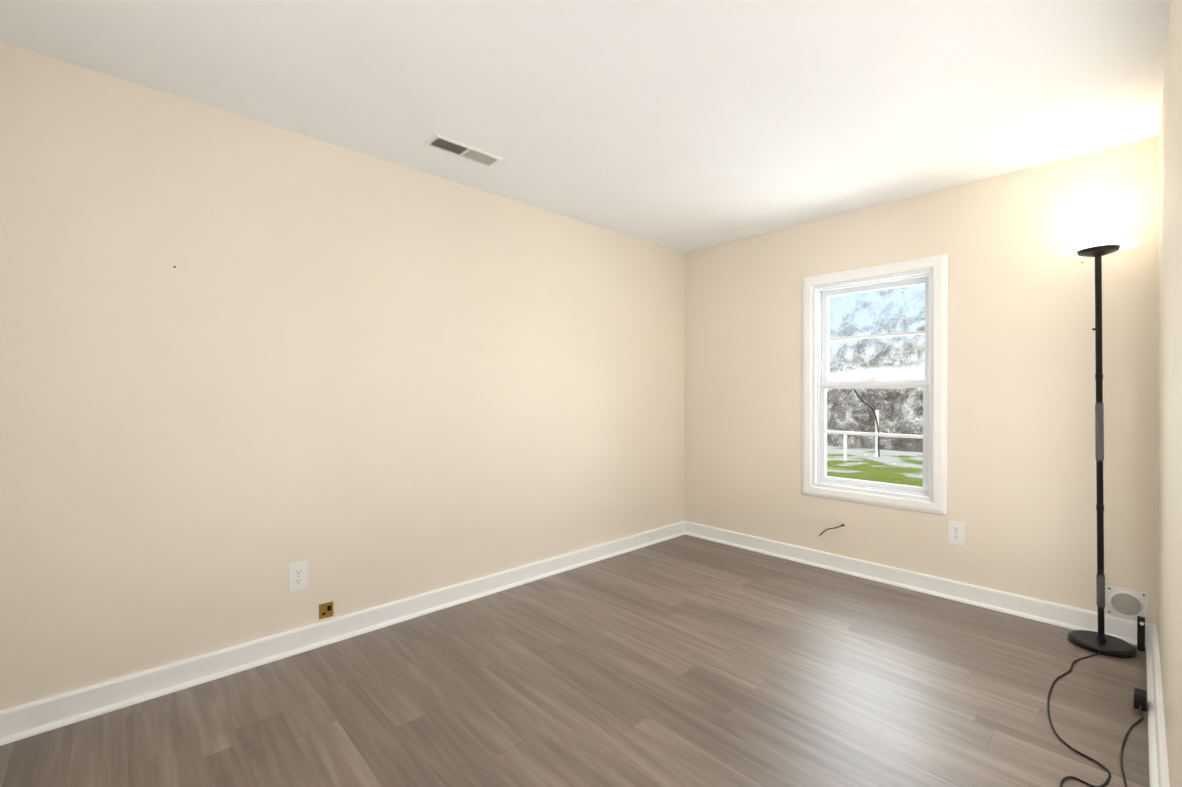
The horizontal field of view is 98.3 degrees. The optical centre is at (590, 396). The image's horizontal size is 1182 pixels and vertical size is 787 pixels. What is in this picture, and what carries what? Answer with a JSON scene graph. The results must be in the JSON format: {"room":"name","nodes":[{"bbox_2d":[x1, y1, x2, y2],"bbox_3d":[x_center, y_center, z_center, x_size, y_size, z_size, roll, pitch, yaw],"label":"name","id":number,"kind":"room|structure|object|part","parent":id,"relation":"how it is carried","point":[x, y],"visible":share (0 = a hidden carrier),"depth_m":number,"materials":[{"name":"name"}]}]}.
{"room":"empty bedroom","nodes":[
{"label":"empty bedroom","id":0,"kind":"room"},
{"bbox_2d":[0,41,683,710],"bbox_3d":[-0.763,-0.019,2.616,4.180,2.130,0.140,0,0,-43],"label":"wall","id":1,"kind":"structure","parent":0,"point":[358,381],"depth_m":2.04,"materials":[{"name":"beige paint"}]},
{"bbox_2d":[289,560,307,592],"bbox_3d":[-1.205,0.742,2.106,0.070,0.115,0.008,0,0,-43],"label":"electrical outlet","id":2,"kind":"object","parent":1,"relation":"attached to","point":[298,575],"visible":1,"depth_m":2.10,"materials":[{"name":"white plastic"}]},
{"bbox_2d":[319,601,332,619],"bbox_3d":[-1.129,0.912,2.180,0.056,0.063,0.005,0,0,-43],"label":"outlet","id":3,"kind":"object","parent":1,"relation":"attached to","point":[325,610],"visible":1,"depth_m":2.18,"materials":[{"name":"brown"}]},
{"bbox_2d":[0,521,684,745],"bbox_3d":[-0.705,1.000,2.557,3.900,0.093,0.032,0,0,-43],"label":"baseboard","id":4,"kind":"structure","parent":1,"relation":"attached to","point":[23,721],"depth_m":2.03,"materials":[{"name":"white paint"}]},
{"bbox_2d":[0,535,1149,786],"bbox_3d":[0.552,1.102,1.210,4.180,0.100,3.998,0,0,-43],"label":"floor","id":5,"kind":"structure","parent":0,"point":[686,661],"depth_m":1.76,"materials":[{"name":"wood"}]},
{"bbox_2d":[1047,238,1146,786],"bbox_3d":[1.705,0.213,1.742,1.405,1.674,0.261,0,0,-43],"label":"lamp","id":6,"kind":"object","parent":5,"relation":"on","point":[1100,641],"visible":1,"depth_m":2.13,"materials":[{"name":"black metal"}]},
{"bbox_3d":[1.637,1.039,1.669,1.201,0.022,0.228,0,0,-43],"label":"cord","id":7,"kind":"part","parent":6,"relation":"part of","materials":[{"name":"black plastic"}]},
{"bbox_2d":[1137,616,1144,651],"bbox_3d":[2.267,0.980,2.107,0.044,0.135,0.022,0,0,-43],"label":"doorstop","id":8,"kind":"object","parent":5,"relation":"on","point":[1140,633],"visible":1,"depth_m":2.10,"materials":[{"name":"black plastic"}]},
{"bbox_2d":[0,0,1169,252],"bbox_3d":[0.552,-1.128,1.200,4.180,0.100,3.998,0,0,-43],"label":"ceiling","id":9,"kind":"structure","parent":0,"point":[684,126],"depth_m":1.78,"materials":[{"name":"white paint"}]},
{"bbox_2d":[424,134,502,166],"bbox_3d":[-0.558,-1.079,2.260,0.322,0.007,0.116,0,0,-43],"label":"ceiling vent","id":10,"kind":"object","parent":9,"relation":"in","point":[456,148],"visible":1,"depth_m":2.25,"materials":[{"name":"white metal"}]},
{"bbox_2d":[684,136,1159,624],"bbox_3d":[1.634,-0.021,3.007,0.140,2.130,2.558,0,0,-43],"label":"wall","id":11,"kind":"structure","parent":0,"point":[1021,460],"depth_m":2.53,"materials":[{"name":"beige paint"}]},
{"bbox_2d":[818,520,844,536],"bbox_3d":[1.441,0.797,3.075,0.054,0.117,0.139,0,0,-43],"label":"cord","id":12,"kind":"object","parent":11,"relation":"attached to","point":[819,535],"visible":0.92,"depth_m":3.06,"materials":[{"name":"black plastic"}]},
{"bbox_2d":[802,254,947,514],"bbox_3d":[1.655,-0.062,3.001,0.198,1.363,0.767,0,0,-43],"label":"window","id":13,"kind":"structure","parent":11,"relation":"in","point":[817,339],"depth_m":2.94,"materials":[{"name":"white paint"}]},
{"bbox_2d":[685,521,1156,647],"bbox_3d":[1.523,0.998,3.004,0.032,0.093,2.418,0,0,-43],"label":"baseboard","id":14,"kind":"structure","parent":11,"relation":"attached to","point":[1068,617],"depth_m":2.68,"materials":[{"name":"white paint"}]},
{"bbox_2d":[948,520,964,545],"bbox_3d":[1.883,0.704,2.635,0.008,0.115,0.070,0,0,-43],"label":"electrical outlet","id":15,"kind":"object","parent":11,"relation":"attached to","point":[956,532],"visible":1,"depth_m":2.63,"materials":[{"name":"white plastic"}]},
{"bbox_2d":[1106,585,1147,622],"bbox_3d":[2.293,0.889,2.190,0.016,0.125,0.125,0,0,-43],"label":"air vent","id":16,"kind":"object","parent":11,"relation":"in","point":[1127,603],"visible":0.94,"depth_m":2.19,"materials":[{"name":"white plastic"}]},
{"bbox_2d":[1157,0,1181,786],"bbox_3d":[0.923,-0.011,0.705,4.040,2.130,0.120,0,0,-43],"label":"wall","id":17,"kind":"structure","parent":0,"point":[1169,604],"depth_m":1.27,"materials":[{"name":"beige paint"}]},
{"bbox_2d":[1146,625,1169,786],"bbox_3d":[0.922,1.007,0.812,3.900,0.093,0.032,0,0,-43],"label":"baseboard","id":18,"kind":"structure","parent":17,"relation":"attached to","point":[1158,767],"depth_m":1.57,"materials":[{"name":"white paint"}]},
{"label":"outside","id":19,"kind":"structure","parent":0,"visible":0},
{"bbox_2d":[827,446,922,486],"bbox_3d":[5.051,1.119,5.213,7.860,0.070,20.000,0,0,-43],"label":"lawn","id":20,"kind":"structure","parent":19,"point":[876,463],"depth_m":7.93,"materials":[{"name":"green plant"}]},
{"bbox_2d":[843,389,879,460],"bbox_3d":[4.617,0.451,8.793,1.056,1.235,0.380,0,0,-43],"label":"post","id":21,"kind":"object","parent":20,"relation":"on","point":[876,415],"depth_m":9.02,"materials":[{"name":"grey wood"}]},
{"bbox_2d":[827,284,924,452],"bbox_3d":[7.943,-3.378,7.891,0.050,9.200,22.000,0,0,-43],"label":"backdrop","id":22,"kind":"structure","parent":19,"point":[885,373],"depth_m":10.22,"materials":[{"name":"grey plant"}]}
]}

